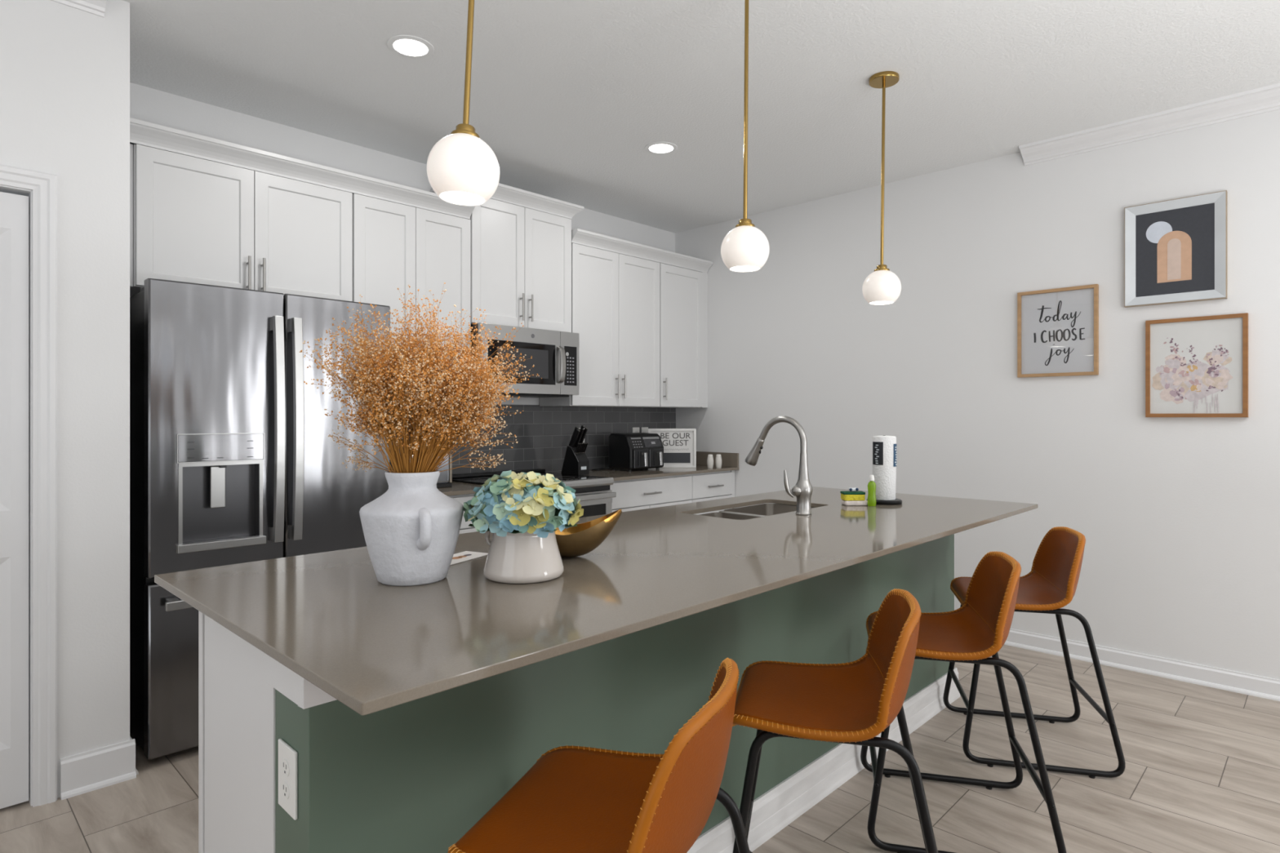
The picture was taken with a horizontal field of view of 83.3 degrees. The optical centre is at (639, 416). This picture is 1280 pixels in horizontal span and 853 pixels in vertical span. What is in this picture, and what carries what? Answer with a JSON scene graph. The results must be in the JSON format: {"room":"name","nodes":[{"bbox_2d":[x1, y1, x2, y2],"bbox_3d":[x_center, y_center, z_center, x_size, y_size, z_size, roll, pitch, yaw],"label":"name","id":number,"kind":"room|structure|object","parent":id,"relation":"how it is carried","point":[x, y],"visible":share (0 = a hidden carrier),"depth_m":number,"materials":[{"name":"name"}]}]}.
{"room":"kitchen","nodes":[
{"label":"kitchen","id":0,"kind":"room"},
{"bbox_2d":[0,0,129,798],"bbox_3d":[-3.077,-0.094,1.847,0.850,2.740,2.775,0,0,44],"label":"wall","id":1,"kind":"structure","parent":0,"point":[64,70],"depth_m":2.46,"materials":[{"name":"white paint"}]},
{"bbox_2d":[0,191,28,808],"bbox_3d":[-2.300,0.271,2.091,0.035,1.987,0.800,0,0,44],"label":"door","id":2,"kind":"structure","parent":1,"relation":"in","point":[14,208],"depth_m":2.34,"materials":[{"name":"white paint"}]},
{"bbox_2d":[0,164,57,807],"bbox_3d":[-2.309,0.237,2.099,0.142,2.078,0.938,0,0,44],"label":"trim","id":3,"kind":"structure","parent":1,"relation":"attached to","point":[41,188],"depth_m":2.37,"materials":[{"name":"white paint"}]},
{"bbox_2d":[50,0,106,17],"bbox_3d":[-2.759,-1.423,1.487,0.106,0.082,2.700,0,0,44],"label":"trim","id":4,"kind":"structure","parent":1,"relation":"attached to","point":[97,7],"depth_m":2.45,"materials":[{"name":"white paint"}]},
{"bbox_2d":[60,736,138,799],"bbox_3d":[-1.902,1.211,2.524,0.156,0.130,0.220,0,0,44],"label":"baseboard","id":5,"kind":"structure","parent":1,"relation":"attached to","point":[82,773],"depth_m":2.47,"materials":[{"name":"white paint"}]},
{"bbox_2d":[129,82,675,483],"bbox_3d":[-1.068,-0.094,4.447,0.120,2.740,3.755,0,0,44],"label":"wall","id":6,"kind":"structure","parent":0,"point":[148,104],"depth_m":3.69,"materials":[{"name":"white paint"}]},
{"bbox_2d":[129,143,352,301],"bbox_3d":[-1.854,-0.810,3.278,0.375,0.573,0.978,0,0,44],"label":"upper cabinet","id":7,"kind":"object","parent":6,"relation":"attached to","point":[196,220],"depth_m":3.15,"materials":[{"name":"white paint"}]},
{"bbox_2d":[129,117,475,219],"bbox_3d":[-1.616,-1.137,3.514,0.386,0.078,1.642,0,0,44],"label":"crown molding","id":8,"kind":"structure","parent":6,"relation":"attached to","point":[144,133],"depth_m":3.27,"materials":[{"name":"white paint"}]},
{"bbox_2d":[352,193,471,378],"bbox_3d":[-1.277,-0.582,3.868,0.367,1.031,0.668,0,0,44],"label":"upper cabinet","id":9,"kind":"object","parent":6,"relation":"attached to","point":[395,246],"visible":0.35,"depth_m":3.75,"materials":[{"name":"white paint"}]},
{"bbox_2d":[430,182,584,332],"bbox_3d":[-0.788,-0.921,4.371,0.387,0.804,0.852,0,0,44],"label":"upper cabinet","id":10,"kind":"object","parent":6,"relation":"attached to","point":[521,256],"depth_m":4.25,"materials":[{"name":"white paint"}]},
{"bbox_2d":[471,322,579,397],"bbox_3d":[-0.760,-0.317,4.334,0.463,0.394,0.714,0,0,44],"label":"microwave","id":11,"kind":"object","parent":10,"relation":"attached to","point":[554,353],"visible":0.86,"depth_m":4.23,"materials":[{"name":"silver metal"}]},
{"bbox_2d":[390,404,675,482],"bbox_3d":[-0.676,0.161,4.760,0.008,0.470,2.757,0,0,44],"label":"tile backsplash","id":12,"kind":"structure","parent":6,"relation":"attached to","point":[544,434],"depth_m":4.82,"materials":[{"name":"grey tile"}]},
{"bbox_2d":[632,426,639,432],"bbox_3d":[-0.029,0.141,5.417,0.008,0.115,0.072,0,0,44],"label":"wall outlet","id":13,"kind":"object","parent":12,"relation":"attached to","point":[634,429],"visible":0.27,"depth_m":5.41,"materials":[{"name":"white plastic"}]},
{"bbox_2d":[641,426,648,432],"bbox_3d":[0.038,0.141,5.485,0.009,0.115,0.072,0,0,44],"label":"wall switch","id":14,"kind":"object","parent":12,"relation":"attached to","point":[644,429],"visible":0.45,"depth_m":5.48,"materials":[{"name":"white plastic"}]},
{"bbox_2d":[539,243,659,407],"bbox_3d":[-0.247,-0.582,4.932,0.367,1.031,0.823,0,0,44],"label":"upper cabinet","id":15,"kind":"object","parent":6,"relation":"attached to","point":[615,296],"visible":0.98,"depth_m":4.79,"materials":[{"name":"white paint"}]},
{"bbox_2d":[571,228,712,272],"bbox_3d":[-0.056,-1.137,5.126,0.386,0.078,1.362,0,0,44],"label":"crown molding","id":16,"kind":"structure","parent":6,"relation":"attached to","point":[580,237],"depth_m":4.93,"materials":[{"name":"white paint"}]},
{"bbox_2d":[653,262,707,408],"bbox_3d":[0.229,-0.582,5.424,0.367,1.031,0.543,0,0,44],"label":"upper cabinet","id":17,"kind":"object","parent":6,"relation":"attached to","point":[683,292],"visible":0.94,"depth_m":5.32,"materials":[{"name":"white paint"}]},
{"bbox_2d":[0,644,1279,852],"bbox_3d":[0.669,1.326,0.835,7.640,0.100,6.770,0,0,44],"label":"floor","id":18,"kind":"structure","parent":0,"point":[1201,774],"depth_m":2.44,"materials":[{"name":"tile"}]},
{"bbox_2d":[129,278,390,759],"bbox_3d":[-1.673,0.389,3.141,0.767,1.775,0.924,0,0,44],"label":"refrigerator","id":19,"kind":"object","parent":18,"relation":"on","point":[233,459],"visible":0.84,"depth_m":2.77,"materials":[{"name":"silver metal"}]},
{"bbox_2d":[448,493,476,533],"bbox_3d":[-1.180,0.836,3.787,0.635,0.880,0.649,0,0,44],"label":"base cabinet","id":20,"kind":"object","parent":18,"relation":"on","point":[464,528],"visible":0.02,"depth_m":3.68,"materials":[{"name":"white paint"}]},
{"bbox_2d":[437,481,481,496],"bbox_3d":[-1.180,0.386,3.785,0.621,0.020,0.659,0,0,44],"label":"countertop","id":21,"kind":"structure","parent":20,"relation":"on","point":[457,488],"depth_m":3.70,"materials":[{"name":"beige stone"}]},
{"bbox_2d":[393,451,452,488],"bbox_3d":[-1.141,0.282,3.797,0.180,0.186,0.280,0,0,44],"label":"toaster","id":22,"kind":"object","parent":21,"relation":"on","point":[445,477],"visible":0.32,"depth_m":3.79,"materials":[{"name":"silver metal"}]},
{"bbox_2d":[452,468,616,517],"bbox_3d":[-0.648,0.811,4.239,0.748,0.930,0.731,0,0,44],"label":"range","id":23,"kind":"object","parent":18,"relation":"on","point":[594,493],"visible":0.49,"depth_m":4.20,"materials":[{"name":"silver metal"}]},
{"bbox_2d":[452,471,605,484],"bbox_3d":[-0.675,0.369,4.265,0.673,0.010,0.731,0,0,44],"label":"cooktop","id":24,"kind":"object","parent":23,"relation":"in","point":[474,477],"depth_m":4.29,"materials":[{"name":"grey"}]},
{"bbox_2d":[198,503,959,852],"bbox_3d":[0.219,0.833,2.457,0.643,0.887,2.899,0,0,44],"label":"kitchen island","id":25,"kind":"object","parent":18,"relation":"on","point":[416,775],"visible":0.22,"depth_m":1.59,"materials":[{"name":"green paint"}]},
{"bbox_2d":[278,738,297,820],"bbox_3d":[-0.627,0.644,1.279,0.079,0.118,0.008,0,0,44],"label":"wall outlet","id":26,"kind":"object","parent":25,"relation":"attached to","point":[287,756],"visible":1,"depth_m":1.27,"materials":[{"name":"white plastic"}]},
{"bbox_2d":[281,759,289,777],"bbox_3d":[-0.629,0.624,1.277,0.033,0.029,0.002,0,0,44],"label":"receptacle","id":27,"kind":"object","parent":26,"relation":"attached to","point":[285,762],"depth_m":1.27,"materials":[{"name":"grey plastic"}]},
{"bbox_2d":[281,782,289,799],"bbox_3d":[-0.629,0.664,1.277,0.033,0.029,0.002,0,0,44],"label":"receptacle","id":28,"kind":"object","parent":26,"relation":"attached to","point":[285,785],"depth_m":1.27,"materials":[{"name":"grey plastic"}]},
{"bbox_2d":[154,486,1037,715],"bbox_3d":[0.272,0.380,2.362,1.082,0.018,2.941,0,0,44],"label":"island countertop","id":29,"kind":"structure","parent":25,"relation":"on","point":[372,646],"depth_m":1.54,"materials":[{"name":"beige stone"}]},
{"bbox_2d":[359,470,463,586],"bbox_3d":[-0.511,0.248,1.633,0.245,0.246,0.227,0,0,44],"label":"vase","id":30,"kind":"object","parent":29,"relation":"on","point":[411,531],"visible":0.97,"depth_m":1.56,"materials":[{"name":"white ceramic"}]},
{"bbox_2d":[299,282,542,473],"bbox_3d":[-0.490,-0.014,1.627,0.526,0.559,0.467,0,0,14],"label":"flower bouquet","id":31,"kind":"object","parent":30,"relation":"in","point":[442,402],"visible":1,"depth_m":1.56,"materials":[{"name":"brown plant"}]},
{"bbox_2d":[449,551,488,565],"bbox_3d":[-0.477,0.370,1.874,0.085,0.002,0.178,0,0,26],"label":"printed card","id":32,"kind":"object","parent":29,"relation":"on","point":[464,556],"visible":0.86,"depth_m":1.90,"materials":[{"name":"white paper"}]},
{"bbox_2d":[452,555,466,559],"bbox_3d":[-0.473,0.369,1.881,0.030,0.001,0.050,0,0,44],"label":"picture","id":33,"kind":"object","parent":32,"relation":"on","point":[454,557],"depth_m":1.88},
{"bbox_2d":[483,527,564,583],"bbox_3d":[-0.270,0.308,1.672,0.187,0.125,0.185,0,0,44],"label":"flower pot","id":34,"kind":"object","parent":29,"relation":"on","point":[526,557],"visible":0.66,"depth_m":1.60,"materials":[{"name":"beige ceramic"}]},
{"bbox_2d":[463,470,583,537],"bbox_3d":[-0.270,0.238,1.671,0.269,0.225,0.283,0,0,44],"label":"hydrangea bouquet","id":35,"kind":"object","parent":34,"relation":"in","point":[511,502],"visible":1,"depth_m":1.59,"materials":[{"name":"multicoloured plant"}]},
{"bbox_2d":[555,509,622,557],"bbox_3d":[-0.194,0.308,1.902,0.217,0.125,0.212,0,0,44],"label":"decorative bowl","id":36,"kind":"object","parent":29,"relation":"on","point":[583,539],"visible":0.44,"depth_m":1.85,"materials":[{"name":"gold metal"}]},
{"bbox_2d":[698,503,812,519],"bbox_3d":[0.471,0.484,2.898,0.314,0.188,0.628,0,0,44],"label":"sink","id":37,"kind":"object","parent":29,"relation":"in","point":[751,512],"visible":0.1,"depth_m":3.12,"materials":[{"name":"silver metal"}]},
{"bbox_2d":[745,415,813,515],"bbox_3d":[0.524,0.184,2.789,0.297,0.372,0.098,0,0,44],"label":"kitchen faucet","id":38,"kind":"object","parent":29,"relation":"on","point":[802,490],"visible":1,"depth_m":2.71,"materials":[{"name":"silver metal"}]},
{"bbox_2d":[841,499,867,505],"bbox_3d":[0.899,0.360,3.011,0.100,0.020,0.068,0,0,0],"label":"sponge holder","id":39,"kind":"object","parent":29,"relation":"on","point":[843,502],"visible":0.84,"depth_m":2.98,"materials":[{"name":"white ceramic"}]},
{"bbox_2d":[840,491,865,500],"bbox_3d":[0.890,0.333,3.011,0.092,0.034,0.062,0,0,0],"label":"sponge","id":40,"kind":"object","parent":39,"relation":"on","point":[845,495],"visible":0.98,"depth_m":2.98,"materials":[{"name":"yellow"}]},
{"bbox_2d":[867,475,875,506],"bbox_3d":[0.957,0.306,2.970,0.030,0.128,0.030,0,0,44],"label":"dish soap bottle","id":41,"kind":"object","parent":29,"relation":"on","point":[871,485],"visible":1,"depth_m":2.96,"materials":[{"name":"green plastic"}]},
{"bbox_2d":[866,435,902,505],"bbox_3d":[1.044,0.226,3.074,0.144,0.290,0.144,0,0,44],"label":"paper towel holder","id":42,"kind":"object","parent":29,"relation":"on","point":[897,501],"visible":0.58,"depth_m":3.01,"materials":[{"name":"black metal"}]},
{"bbox_2d":[871,435,897,500],"bbox_3d":[1.044,0.218,3.073,0.100,0.271,0.100,0,0,44],"label":"paper towel roll","id":43,"kind":"object","parent":42,"relation":"on","point":[884,451],"visible":0.98,"depth_m":3.03,"materials":[{"name":"white paper"}]},
{"bbox_2d":[875,444,897,465],"bbox_3d":[1.041,0.164,3.043,0.091,0.087,0.017,0,0,4],"label":"print","id":44,"kind":"object","parent":43,"relation":"attached to","point":[885,455],"depth_m":3.03,"materials":[{"name":"white paper"}]},
{"bbox_2d":[447,657,750,852],"bbox_3d":[-0.027,0.857,1.238,0.527,0.838,0.491,0,0,19],"label":"bar stool","id":45,"kind":"object","parent":18,"relation":"on","point":[574,799],"visible":1,"depth_m":1.20,"materials":[{"name":"leather"}]},
{"bbox_2d":[609,474,692,512],"bbox_3d":[-0.139,0.836,4.863,0.635,0.880,0.861,0,0,44],"label":"base cabinet","id":46,"kind":"object","parent":18,"relation":"on","point":[632,495],"visible":0.25,"depth_m":4.68,"materials":[{"name":"white paint"}]},
{"bbox_2d":[551,451,738,480],"bbox_3d":[0.034,0.334,5.040,0.621,0.124,1.367,0,0,44],"label":"countertop","id":47,"kind":"structure","parent":46,"relation":"on","point":[730,461],"depth_m":5.03,"materials":[{"name":"beige stone"}]},
{"bbox_2d":[560,445,589,475],"bbox_3d":[-0.419,0.284,4.645,0.176,0.184,0.092,0,0,44],"label":"knife block","id":48,"kind":"object","parent":47,"relation":"on","point":[578,464],"visible":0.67,"depth_m":4.60,"materials":[{"name":"black plastic"}]},
{"bbox_2d":[568,426,577,447],"bbox_3d":[-0.427,0.131,4.617,0.078,0.134,0.017,0,0,34],"label":"kitchen knife","id":49,"kind":"object","parent":48,"relation":"in","point":[576,427],"visible":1,"depth_m":4.61,"materials":[{"name":"black plastic"}]},
{"bbox_2d":[570,429,579,448],"bbox_3d":[-0.413,0.145,4.603,0.071,0.120,0.017,0,0,34],"label":"kitchen knife","id":50,"kind":"object","parent":48,"relation":"in","point":[577,433],"visible":1,"depth_m":4.60,"materials":[{"name":"black plastic"}]},
{"bbox_2d":[574,427,584,448],"bbox_3d":[-0.390,0.140,4.623,0.076,0.130,0.017,0,0,34],"label":"kitchen knife","id":51,"kind":"object","parent":48,"relation":"in","point":[582,429],"visible":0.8,"depth_m":4.62,"materials":[{"name":"black plastic"}]},
{"bbox_2d":[579,426,587,443],"bbox_3d":[-0.369,0.138,4.644,0.078,0.134,0.017,0,0,34],"label":"kitchen knife","id":52,"kind":"object","parent":48,"relation":"in","point":[584,432],"visible":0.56,"depth_m":4.63,"materials":[{"name":"black plastic"}]},
{"bbox_2d":[591,432,663,471],"bbox_3d":[-0.075,0.247,5.038,0.378,0.257,0.444,0,0,44],"label":"air fryer","id":53,"kind":"object","parent":47,"relation":"on","point":[629,451],"visible":1,"depth_m":4.96,"materials":[{"name":"black plastic"}]},
{"bbox_2d":[648,428,696,467],"bbox_3d":[0.235,0.233,5.274,0.352,0.285,0.039,0,0,0],"label":"framed sign","id":54,"kind":"object","parent":47,"relation":"on","point":[679,445],"visible":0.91,"depth_m":5.27,"materials":[{"name":"white wood"}]},
{"bbox_2d":[706,454,713,468],"bbox_3d":[0.509,0.326,5.206,0.047,0.100,0.047,0,0,44],"label":"salt shaker","id":55,"kind":"object","parent":47,"relation":"on","point":[710,459],"visible":1,"depth_m":5.19,"materials":[{"name":"ceramic"}]},
{"bbox_2d":[715,453,721,468],"bbox_3d":[0.571,0.326,5.223,0.047,0.100,0.047,0,0,44],"label":"salt shaker","id":56,"kind":"object","parent":47,"relation":"on","point":[718,458],"visible":1,"depth_m":5.21,"materials":[{"name":"ceramic"}]},
{"bbox_2d":[689,470,734,515],"bbox_3d":[0.334,0.836,5.352,0.635,0.880,0.497,0,0,44],"label":"base cabinet","id":57,"kind":"object","parent":18,"relation":"on","point":[714,485],"visible":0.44,"depth_m":5.14,"materials":[{"name":"white paint"}]},
{"bbox_2d":[732,588,937,852],"bbox_3d":[0.482,0.857,1.763,0.527,0.838,0.491,0,0,15],"label":"bar stool","id":58,"kind":"object","parent":18,"relation":"on","point":[854,702],"visible":0.93,"depth_m":1.72,"materials":[{"name":"brown leather"}]},
{"bbox_2d":[860,551,1066,852],"bbox_3d":[0.984,0.857,2.280,0.527,0.838,0.491,0,0,15],"label":"bar stool","id":59,"kind":"object","parent":18,"relation":"on","point":[973,633],"visible":0.72,"depth_m":2.25,"materials":[{"name":"brown leather"}]},
{"bbox_2d":[942,526,1125,778],"bbox_3d":[1.503,0.857,2.810,0.527,0.838,0.491,0,0,15],"label":"bar stool","id":60,"kind":"object","parent":18,"relation":"on","point":[1051,584],"visible":0.74,"depth_m":2.77,"materials":[{"name":"brown leather"}]},
{"bbox_2d":[122,0,1279,233],"bbox_3d":[0.669,-1.514,0.835,7.640,0.100,6.770,0,0,44],"label":"ceiling","id":61,"kind":"structure","parent":0,"point":[568,97],"depth_m":3.08,"materials":[{"name":"white paint"}]},
{"bbox_2d":[386,35,434,58],"bbox_3d":[-0.908,-1.462,2.851,0.180,0.004,0.180,0,0,44],"label":"recessed light","id":62,"kind":"object","parent":61,"relation":"in","point":[406,46],"visible":1,"depth_m":2.84,"materials":[{"name":"white paint"}]},
{"bbox_2d":[426,0,499,205],"bbox_3d":[-0.389,-0.975,1.626,0.160,0.977,0.182,0,0,44],"label":"pendant lamp","id":63,"kind":"object","parent":61,"relation":"hanging from","point":[463,169],"visible":1,"depth_m":1.57,"materials":[{"name":"white glass"}]},
{"bbox_2d":[644,141,677,154],"bbox_3d":[0.115,-1.462,3.924,0.180,0.004,0.180,0,0,44],"label":"recessed light","id":64,"kind":"object","parent":61,"relation":"in","point":[657,148],"visible":1,"depth_m":3.92,"materials":[{"name":"white paint"}]},
{"bbox_2d":[720,0,769,271],"bbox_3d":[0.348,-0.976,2.388,0.160,0.975,0.160,0,0,44],"label":"pendant lamp","id":65,"kind":"object","parent":61,"relation":"hanging from","point":[745,247],"visible":1,"depth_m":2.35,"materials":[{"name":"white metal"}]},
{"bbox_2d":[862,71,901,305],"bbox_3d":[1.042,-0.976,3.105,0.160,0.976,0.160,0,0,44],"label":"pendant lamp","id":66,"kind":"object","parent":61,"relation":"hanging from","point":[882,286],"visible":1,"depth_m":3.08,"materials":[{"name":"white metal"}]},
{"bbox_2d":[675,109,1279,679],"bbox_3d":[2.938,-0.094,3.266,7.520,2.740,0.120,0,0,44],"label":"wall","id":67,"kind":"structure","parent":0,"point":[1178,518],"depth_m":3.93,"materials":[{"name":"white paint"}]},
{"bbox_2d":[1017,284,1098,377],"bbox_3d":[2.229,-0.448,3.849,0.382,0.468,0.026,0,0,44],"label":"framed print","id":68,"kind":"object","parent":67,"relation":"attached to","point":[1058,328],"visible":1,"depth_m":3.84,"materials":[{"name":"white paper"}]},
{"bbox_2d":[1004,628,1279,701],"bbox_3d":[3.164,1.231,2.946,6.750,0.090,0.026,0,0,44],"label":"baseboard","id":69,"kind":"structure","parent":67,"relation":"attached to","point":[1256,686],"depth_m":3.54,"materials":[{"name":"white paint"}]},
{"bbox_2d":[1018,83,1279,165],"bbox_3d":[3.824,-1.423,2.251,4.835,0.082,0.106,0,0,44],"label":"trim","id":70,"kind":"structure","parent":67,"relation":"attached to","point":[1264,99],"depth_m":3.51,"materials":[{"name":"white paint"}]},
{"bbox_2d":[1124,190,1227,307],"bbox_3d":[2.592,-0.800,3.494,0.402,0.501,0.033,0,0,44],"label":"framed print","id":71,"kind":"object","parent":67,"relation":"attached to","point":[1175,251],"visible":1,"depth_m":3.48,"materials":[{"name":"silver metal"}]},
{"bbox_2d":[1145,312,1248,417],"bbox_3d":[2.651,-0.234,3.437,0.388,0.478,0.032,0,0,44],"label":"framed print","id":72,"kind":"object","parent":67,"relation":"attached to","point":[1196,366],"visible":1,"depth_m":3.43,"materials":[{"name":"white paper"}]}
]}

